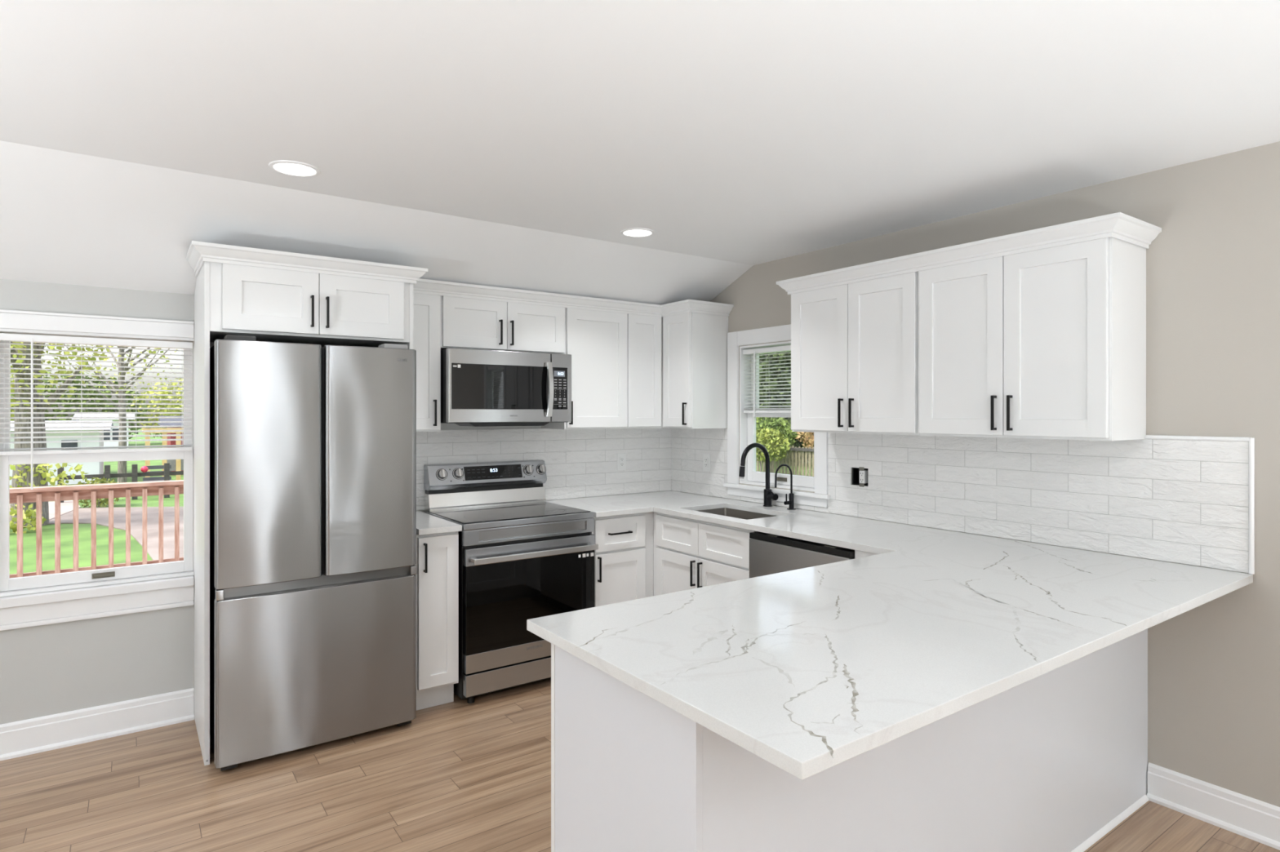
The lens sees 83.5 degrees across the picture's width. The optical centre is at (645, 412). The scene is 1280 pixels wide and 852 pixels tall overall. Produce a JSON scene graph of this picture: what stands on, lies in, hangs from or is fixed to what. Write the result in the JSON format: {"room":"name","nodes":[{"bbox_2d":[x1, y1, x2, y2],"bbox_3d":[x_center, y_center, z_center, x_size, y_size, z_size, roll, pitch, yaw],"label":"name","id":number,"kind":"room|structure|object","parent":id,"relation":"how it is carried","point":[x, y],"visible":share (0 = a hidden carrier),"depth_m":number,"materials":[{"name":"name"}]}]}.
{"room":"kitchen","nodes":[
{"label":"kitchen","id":0,"kind":"room"},
{"bbox_2d":[0,279,667,724],"bbox_3d":[-2.129,0.173,3.581,5.880,2.800,0.140,0,0,-36],"label":"wall","id":1,"kind":"structure","parent":0,"point":[55,668],"depth_m":3.24,"materials":[{"name":"grey paint"}]},
{"bbox_2d":[0,328,194,596],"bbox_3d":[-2.503,0.212,3.296,0.740,1.142,0.115,0,0,-36],"label":"window","id":2,"kind":"structure","parent":1,"relation":"in","point":[9,586],"depth_m":3.25,"materials":[{"name":"white plastic"}]},
{"bbox_2d":[0,333,192,489],"bbox_3d":[-2.480,-0.003,3.253,0.716,0.672,0.042,0,0,-36],"label":"mini blind","id":3,"kind":"object","parent":2,"relation":"attached to","point":[3,336],"visible":1,"depth_m":3.23,"materials":[{"name":"white plastic"}]},
{"bbox_2d":[0,688,194,761],"bbox_3d":[-3.254,1.400,2.668,2.666,0.146,0.026,0,0,-36],"label":"baseboard","id":4,"kind":"structure","parent":1,"relation":"attached to","point":[19,739],"depth_m":3.22,"materials":[{"name":"white wood"}]},
{"bbox_2d":[0,576,194,631],"bbox_3d":[-2.514,0.856,3.197,0.846,0.138,0.034,0,0,-36],"label":"trim","id":5,"kind":"structure","parent":1,"relation":"attached to","point":[75,605],"depth_m":3.22,"materials":[{"name":"white wood"}]},
{"bbox_2d":[0,309,194,337],"bbox_3d":[-2.512,0.172,3.203,0.836,1.217,0.026,0,0,-36],"label":"trim","id":6,"kind":"structure","parent":1,"relation":"attached to","point":[9,319],"depth_m":3.22,"materials":[{"name":"white"}]},
{"bbox_2d":[413,293,440,431],"bbox_3d":[-1.273,-0.269,3.896,0.230,0.740,0.349,0,0,-36],"label":"upper cabinet","id":7,"kind":"object","parent":1,"relation":"attached to","point":[427,308],"visible":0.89,"depth_m":3.81,"materials":[{"name":"white wood"}]},
{"bbox_2d":[440,295,564,354],"bbox_3d":[-0.871,-0.495,4.186,0.759,0.288,0.349,0,0,-36],"label":"upper cabinet","id":8,"kind":"object","parent":1,"relation":"attached to","point":[466,323],"visible":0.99,"depth_m":4.04,"materials":[{"name":"white wood"}]},
{"bbox_2d":[440,347,571,426],"bbox_3d":[-0.842,-0.132,4.144,0.746,0.418,0.446,0,0,-36],"label":"microwave","id":9,"kind":"object","parent":8,"relation":"attached to","point":[479,388],"visible":0.99,"depth_m":3.97,"materials":[{"name":"silver metal"}]},
{"bbox_2d":[416,427,671,511],"bbox_3d":[-0.642,0.331,4.562,2.039,0.458,0.008,0,0,-36],"label":"tile backsplash","id":10,"kind":"structure","parent":1,"relation":"attached to","point":[579,463],"depth_m":4.67,"materials":[{"name":"white tile"}]},
{"bbox_2d":[617,453,626,470],"bbox_3d":[-0.166,0.336,4.894,0.070,0.115,0.010,0,0,-36],"label":"outlet","id":11,"kind":"object","parent":10,"relation":"attached to","point":[621,458],"visible":1,"depth_m":4.89,"materials":[{"name":"white plastic"}]},
{"bbox_2d":[619,457,623,466],"bbox_3d":[-0.165,0.336,4.891,0.034,0.067,0.004,0,0,-36],"label":"receptacle","id":12,"kind":"object","parent":11,"relation":"attached to","point":[621,459],"depth_m":4.89,"materials":[{"name":"white plastic"}]},
{"bbox_2d":[541,307,627,429],"bbox_3d":[-0.382,-0.269,4.538,0.446,0.740,0.349,0,0,-36],"label":"upper cabinet","id":13,"kind":"object","parent":1,"relation":"attached to","point":[596,341],"visible":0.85,"depth_m":4.43,"materials":[{"name":"white wood"}]},
{"bbox_2d":[625,311,728,428],"bbox_3d":[0.115,-0.269,4.738,0.604,0.740,0.605,0,0,-36],"label":"upper cabinet","id":14,"kind":"object","parent":1,"relation":"attached to","point":[677,363],"visible":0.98,"depth_m":4.61,"materials":[{"name":"white wood"}]},
{"bbox_2d":[0,0,1279,305],"bbox_3d":[0.528,-0.913,-0.106,5.700,0.728,9.050,0,0,-36],"label":"ceiling","id":15,"kind":"structure","parent":0,"point":[505,144],"depth_m":2.30,"materials":[{"name":"white paint"}]},
{"bbox_2d":[268,160,320,177],"bbox_3d":[-1.323,-0.918,2.702,0.176,0.006,0.176,0,0,-36],"label":"recessed light","id":16,"kind":"object","parent":15,"relation":"in","point":[294,168],"visible":1,"depth_m":2.69,"materials":[{"name":"white plastic"}]},
{"bbox_2d":[273,163,315,175],"bbox_3d":[-1.323,-0.919,2.702,0.145,0.003,0.145,0,0,-36],"label":"diffuser","id":17,"kind":"object","parent":16,"relation":"attached to","point":[291,169],"depth_m":2.70,"materials":[{"name":"white"}]},
{"bbox_2d":[620,227,654,237],"bbox_3d":[-0.043,-0.918,3.659,0.176,0.006,0.176,0,0,-36],"label":"recessed light","id":18,"kind":"object","parent":15,"relation":"in","point":[633,232],"visible":1,"depth_m":3.65,"materials":[{"name":"white plastic"}]},
{"bbox_2d":[623,229,651,236],"bbox_3d":[-0.043,-0.919,3.659,0.145,0.003,0.145,0,0,-36],"label":"diffuser","id":19,"kind":"object","parent":18,"relation":"attached to","point":[629,233],"depth_m":3.66,"materials":[{"name":"white plastic"}]},
{"bbox_2d":[0,678,1279,851],"bbox_3d":[0.528,1.523,-0.106,5.880,0.100,9.230,0,0,-36],"label":"floor","id":20,"kind":"structure","parent":0,"point":[462,776],"depth_m":2.75,"materials":[{"name":"brown wood"}]},
{"bbox_2d":[194,261,413,765],"bbox_3d":[-1.642,0.417,3.458,0.871,2.112,0.627,0,0,-36],"label":"tall cabinet","id":21,"kind":"object","parent":20,"relation":"on","point":[267,304],"visible":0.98,"depth_m":3.19,"materials":[{"name":"white wood"}]},
{"bbox_2d":[186,240,733,317],"bbox_3d":[-0.783,-0.662,3.969,2.958,0.070,0.509,0,0,-36],"label":"crown molding","id":22,"kind":"structure","parent":21,"relation":"attached to","point":[198,252],"depth_m":3.47,"materials":[{"name":"white wood"}]},
{"bbox_2d":[209,334,417,771],"bbox_3d":[-1.602,0.577,3.402,0.814,1.792,0.707,0,0,-36],"label":"refrigerator","id":23,"kind":"object","parent":20,"relation":"on","point":[313,569],"visible":1,"depth_m":3.09,"materials":[{"name":"grey metal"}]},
{"bbox_2d":[415,531,458,711],"bbox_3d":[-1.189,1.032,3.761,0.214,0.883,0.648,0,0,-36],"label":"base cabinet","id":24,"kind":"object","parent":20,"relation":"on","point":[437,564],"visible":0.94,"depth_m":3.53,"materials":[{"name":"white wood"}]},
{"bbox_2d":[416,511,462,535],"bbox_3d":[-1.190,0.575,3.762,0.216,0.029,0.646,0,0,-36],"label":"countertop","id":25,"kind":"structure","parent":24,"relation":"on","point":[426,524],"depth_m":3.57,"materials":[{"name":"stone"}]},
{"bbox_2d":[423,459,598,703],"bbox_3d":[-0.768,0.885,4.030,0.765,1.176,0.700,0,0,-36],"label":"electric range","id":26,"kind":"object","parent":20,"relation":"on","point":[523,557],"visible":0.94,"depth_m":3.79,"materials":[{"name":"silver metal"}]},
{"bbox_2d":[426,502,594,530],"bbox_3d":[-0.759,0.571,4.018,0.765,0.035,0.554,0,0,-36],"label":"cooktop","id":27,"kind":"object","parent":26,"relation":"in","point":[490,516],"depth_m":3.93,"materials":[{"name":"grey glass"}]},
{"bbox_2d":[453,531,590,699],"bbox_3d":[-0.791,1.016,4.062,0.753,0.854,0.585,0,0,-36],"label":"oven","id":28,"kind":"object","parent":26,"relation":"in","point":[459,688],"depth_m":3.62,"materials":[{"name":"silver metal"}]},
{"bbox_2d":[590,511,653,607],"bbox_3d":[-0.292,1.032,4.407,0.432,0.883,0.648,0,0,-36],"label":"base cabinet","id":29,"kind":"object","parent":20,"relation":"on","point":[624,557],"visible":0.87,"depth_m":4.17,"materials":[{"name":"white wood"}]},
{"bbox_2d":[653,511,756,596],"bbox_3d":[0.517,1.032,4.123,0.648,0.883,0.859,0,0,-36],"label":"base cabinet","id":30,"kind":"object","parent":20,"relation":"on","point":[688,553],"visible":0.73,"depth_m":3.96,"materials":[{"name":"white wood"}]},
{"bbox_2d":[749,531,854,578],"bbox_3d":[0.948,1.035,3.514,0.625,0.878,0.620,0,0,-36],"label":"dishwasher","id":31,"kind":"object","parent":20,"relation":"on","point":[769,553],"visible":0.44,"depth_m":3.38,"materials":[{"name":"silver metal"}]},
{"bbox_2d":[551,550,1148,851],"bbox_3d":[0.758,1.032,2.441,2.246,0.883,0.890,0,0,-36],"label":"base cabinet","id":32,"kind":"object","parent":20,"relation":"on","point":[1055,761],"visible":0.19,"depth_m":1.86,"materials":[{"name":"white wood"}]},
{"bbox_2d":[526,490,1253,780],"bbox_3d":[0.223,0.575,3.140,2.315,0.029,3.307,0,0,-36],"label":"countertop","id":33,"kind":"structure","parent":32,"relation":"on","point":[809,672],"depth_m":1.86,"materials":[{"name":"stone"}]},
{"bbox_2d":[697,507,776,519],"bbox_3d":[0.509,0.694,4.092,0.423,0.207,0.629,0,0,-36],"label":"sink","id":34,"kind":"object","parent":33,"relation":"in","point":[736,513],"visible":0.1,"depth_m":4.34,"materials":[{"name":"metal"}]},
{"bbox_2d":[738,443,777,506],"bbox_3d":[0.662,0.369,4.213,0.256,0.381,0.108,0,0,-36],"label":"faucet","id":35,"kind":"object","parent":33,"relation":"on","point":[769,495],"visible":1,"depth_m":4.25,"materials":[{"name":"black metal"}]},
{"bbox_2d":[774,464,795,510],"bbox_3d":[0.799,0.428,4.125,0.162,0.264,0.052,0,0,-36],"label":"filter faucet","id":36,"kind":"object","parent":33,"relation":"on","point":[791,502],"visible":1,"depth_m":4.14,"materials":[{"name":"black metal"}]},
{"bbox_2d":[672,141,1279,807],"bbox_3d":[2.898,0.173,1.515,0.140,2.800,9.090,0,0,-36],"label":"wall","id":37,"kind":"structure","parent":0,"point":[1213,265],"depth_m":2.60,"materials":[{"name":"beige paint"}]},
{"bbox_2d":[739,341,814,492],"bbox_3d":[0.837,0.014,4.370,0.135,0.874,0.630,0,0,-36],"label":"window","id":38,"kind":"structure","parent":37,"relation":"in","point":[751,477],"depth_m":4.58,"materials":[{"name":"white"}]},
{"bbox_2d":[742,345,791,435],"bbox_3d":[0.801,-0.129,4.344,0.042,0.544,0.602,0,0,-36],"label":"mini blind","id":39,"kind":"object","parent":38,"relation":"attached to","point":[787,348],"visible":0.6,"depth_m":4.42,"materials":[{"name":"white plastic"}]},
{"bbox_2d":[723,483,831,507],"bbox_3d":[0.766,0.494,4.322,0.036,0.074,0.860,0,0,-36],"label":"trim","id":40,"kind":"structure","parent":37,"relation":"attached to","point":[810,499],"depth_m":4.26,"materials":[{"name":"white wood"}]},
{"bbox_2d":[727,324,827,494],"bbox_3d":[0.773,-0.031,4.327,0.018,0.975,0.816,0,0,-36],"label":"trim","id":41,"kind":"structure","parent":37,"relation":"attached to","point":[779,333],"depth_m":4.58,"materials":[{"name":"white wood"}]},
{"bbox_2d":[791,271,919,435],"bbox_3d":[1.103,-0.269,3.582,0.354,0.740,0.758,0,0,-36],"label":"upper cabinet","id":42,"kind":"object","parent":37,"relation":"attached to","point":[855,347],"visible":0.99,"depth_m":3.45,"materials":[{"name":"white wood"}]},
{"bbox_2d":[776,212,1161,294],"bbox_3d":[1.320,-0.662,3.263,0.372,0.070,1.633,0,0,-36],"label":"crown molding","id":43,"kind":"structure","parent":42,"relation":"attached to","point":[1118,225],"depth_m":2.88,"materials":[{"name":"white wood"}]},
{"bbox_2d":[671,428,1254,574],"bbox_3d":[1.143,0.323,3.815,0.016,0.474,3.290,0,0,-36],"label":"tile backsplash","id":44,"kind":"structure","parent":37,"relation":"attached to","point":[1182,500],"depth_m":3.03,"materials":[{"name":"white tile"}]},
{"bbox_2d":[702,453,710,471],"bbox_3d":[0.407,0.336,4.828,0.010,0.115,0.070,0,0,-36],"label":"outlet","id":45,"kind":"object","parent":44,"relation":"attached to","point":[706,457],"visible":1,"depth_m":4.82,"materials":[{"name":"white plastic"}]},
{"bbox_2d":[704,457,707,467],"bbox_3d":[0.405,0.336,4.826,0.004,0.067,0.034,0,0,-36],"label":"receptacle","id":46,"kind":"object","parent":45,"relation":"attached to","point":[705,459],"depth_m":4.82,"materials":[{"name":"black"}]},
{"bbox_2d":[852,466,867,487],"bbox_3d":[1.160,0.342,3.841,0.062,0.105,0.112,0,0,-36],"label":"outlet","id":47,"kind":"object","parent":44,"relation":"attached to","point":[860,475],"visible":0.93,"depth_m":3.82,"materials":[{"name":"black plastic"}]},
{"bbox_2d":[859,470,867,483],"bbox_3d":[1.160,0.342,3.820,0.034,0.067,0.034,0,0,-36],"label":"receptacle","id":48,"kind":"object","parent":47,"relation":"attached to","point":[863,473],"depth_m":3.81,"materials":[{"name":"white plastic"}]},
{"bbox_2d":[919,236,1146,440],"bbox_3d":[1.550,-0.269,2.961,0.354,0.740,0.771,0,0,-36],"label":"upper cabinet","id":49,"kind":"object","parent":37,"relation":"attached to","point":[1050,343],"visible":1,"depth_m":2.77,"materials":[{"name":"white wood"}]},
{"bbox_2d":[1146,762,1279,850],"bbox_3d":[3.654,1.406,0.323,0.026,0.134,5.950,0,0,-36],"label":"baseboard","id":50,"kind":"structure","parent":37,"relation":"attached to","point":[1256,820],"depth_m":2.56,"materials":[{"name":"white wood"}]},
{"label":"outside","id":51,"kind":"structure","parent":0,"visible":0},
{"bbox_3d":[-4.665,1.708,4.620,7.500,0.130,4.450,0,0,-36],"label":"deck","id":52,"kind":"object","parent":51,"visible":0},
{"bbox_2d":[9,480,183,577],"bbox_3d":[-5.765,1.163,6.403,6.200,0.960,0.170,0,0,-36],"label":"deck railing","id":53,"kind":"object","parent":52,"relation":"on","point":[19,495],"visible":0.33,"depth_m":6.77,"materials":[{"name":"brown wood"}]},
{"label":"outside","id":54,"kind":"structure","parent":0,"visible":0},
{"bbox_2d":[47,506,183,559],"bbox_3d":[-5.669,2.263,15.444,16.191,0.019,9.429,0,0,-26],"label":"driveway","id":55,"kind":"structure","parent":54,"point":[84,513],"depth_m":14.67,"materials":[{"name":"concrete"}]},
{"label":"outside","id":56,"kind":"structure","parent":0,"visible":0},
{"bbox_2d":[9,428,812,574],"bbox_3d":[-34.946,2.373,53.902,120.000,0.200,119.840,0,0,-36],"label":"ground","id":57,"kind":"structure","parent":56,"point":[66,530],"depth_m":12.64,"materials":[{"name":"green plant"}]},
{"bbox_2d":[10,370,14,421],"bbox_3d":[-40.315,-0.473,40.066,9.973,6.542,4.173,0,0,-36],"label":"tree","id":58,"kind":"object","parent":57,"relation":"on","point":[13,380],"visible":0.04,"depth_m":42.06,"materials":[{"name":"green plant"}]},
{"bbox_2d":[9,342,113,533],"bbox_3d":[-12.384,-0.989,14.322,3.358,6.704,4.451,0,0,23],"label":"maple tree","id":59,"kind":"object","parent":57,"relation":"on","point":[21,473],"visible":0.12,"depth_m":14.23,"materials":[{"name":"green plant"}]},
{"bbox_2d":[9,420,113,485],"bbox_3d":[-20.581,1.273,24.094,4.250,2.000,5.800,0,0,-36],"label":"garage","id":60,"kind":"structure","parent":57,"relation":"on","point":[89,468],"depth_m":22.88,"materials":[{"name":"white"}]},
{"bbox_2d":[10,370,148,439],"bbox_3d":[-38.756,-0.034,48.544,8.458,5.779,4.204,0,0,-36],"label":"tree","id":61,"kind":"object","parent":57,"relation":"on","point":[46,381],"visible":0.17,"depth_m":48.65,"materials":[{"name":"green plant"}]},
{"bbox_2d":[75,476,123,507],"bbox_3d":[-13.155,1.914,17.263,1.112,0.771,0.854,0,0,-36],"label":"shrub","id":62,"kind":"object","parent":57,"relation":"on","point":[100,503],"visible":0.23,"depth_m":17.16,"materials":[{"name":"green plant"}]},
{"bbox_2d":[71,413,135,448],"bbox_3d":[-30.745,1.148,40.805,2.700,2.250,6.800,0,0,-36],"label":"cottage","id":63,"kind":"structure","parent":57,"relation":"on","point":[106,443],"depth_m":38.68,"materials":[{"name":"white"}]},
{"bbox_2d":[57,462,183,502],"bbox_3d":[-11.153,1.813,20.369,8.610,0.920,0.150,0,0,-36],"label":"fence","id":64,"kind":"object","parent":57,"relation":"on","point":[166,473],"visible":0.3,"depth_m":18.70,"materials":[{"name":"black wood"}]},
{"bbox_2d":[140,466,148,472],"bbox_3d":[-13.242,1.497,18.931,0.170,0.170,0.170,0,0,-36],"label":"ball","id":65,"kind":"object","parent":64,"relation":"on","point":[144,469],"visible":1,"depth_m":18.88,"materials":[{"name":"red plastic"}]},
{"bbox_2d":[63,343,178,483],"bbox_3d":[-16.443,-1.134,22.913,4.184,6.918,3.996,0,0,-36],"label":"bare tree","id":66,"kind":"object","parent":57,"relation":"on","point":[122,465],"visible":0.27,"depth_m":22.60,"materials":[{"name":"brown plant"}]},
{"bbox_2d":[129,377,182,437],"bbox_3d":[-34.149,-0.106,54.436,8.425,5.350,4.220,0,0,-36],"label":"tree","id":67,"kind":"object","parent":57,"relation":"on","point":[156,384],"visible":0.14,"depth_m":52.58,"materials":[{"name":"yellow plant"}]},
{"bbox_2d":[142,465,171,481],"bbox_3d":[-13.575,1.878,19.924,0.660,0.790,0.440,0,0,-36],"label":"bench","id":68,"kind":"object","parent":57,"relation":"on","point":[155,467],"visible":0.39,"depth_m":20.05,"materials":[{"name":"grey"}]},
{"bbox_2d":[142,427,183,479],"bbox_3d":[-14.349,1.373,21.776,1.550,1.800,0.190,0,0,-36],"label":"frame","id":69,"kind":"object","parent":57,"relation":"on","point":[176,464],"visible":0.29,"depth_m":21.70,"materials":[{"name":"beige wood"}]},
{"bbox_2d":[157,416,183,475],"bbox_3d":[-17.028,1.198,27.888,3.150,2.150,3.800,0,0,-36],"label":"shed","id":70,"kind":"object","parent":57,"relation":"on","point":[169,442],"visible":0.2,"depth_m":26.12,"materials":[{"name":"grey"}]},
{"bbox_2d":[755,428,790,471],"bbox_3d":[3.869,1.395,22.980,1.061,1.809,1.845,0,0,-36],"label":"bush","id":71,"kind":"object","parent":57,"relation":"on","point":[766,441],"visible":0.75,"depth_m":22.64,"materials":[{"name":"green plant"}]},
{"bbox_2d":[755,417,797,472],"bbox_3d":[4.302,1.155,25.096,1.733,2.295,2.112,0,0,-36],"label":"bush","id":72,"kind":"object","parent":57,"relation":"on","point":[771,423],"visible":0.31,"depth_m":24.73,"materials":[{"name":"green plant"}]},
{"bbox_2d":[755,445,813,476],"bbox_3d":[4.749,1.653,22.751,0.067,1.200,9.200,0,0,-36],"label":"picket fence","id":73,"kind":"object","parent":57,"relation":"on","point":[791,459],"visible":0.08,"depth_m":22.80,"materials":[{"name":"white wood"}]},
{"bbox_2d":[759,351,813,466],"bbox_3d":[6.451,-1.257,30.802,4.489,7.282,3.410,0,0,1],"label":"evergreen tree","id":74,"kind":"object","parent":57,"relation":"on","point":[797,443],"visible":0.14,"depth_m":30.01,"materials":[{"name":"green plant"}]},
{"bbox_2d":[794,431,813,448],"bbox_3d":[5.850,1.223,23.639,1.855,2.159,1.921,0,0,-36],"label":"bush","id":75,"kind":"object","parent":57,"relation":"on","point":[810,443],"visible":0.13,"depth_m":23.50,"materials":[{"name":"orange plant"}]},
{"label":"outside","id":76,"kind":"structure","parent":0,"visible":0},
{"bbox_2d":[9,500,80,519],"bbox_3d":[-15.187,2.248,15.285,4.900,0.009,4.400,0,0,-36],"label":"path","id":77,"kind":"structure","parent":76,"point":[67,506],"depth_m":16.85,"materials":[{"name":"grey concrete"}]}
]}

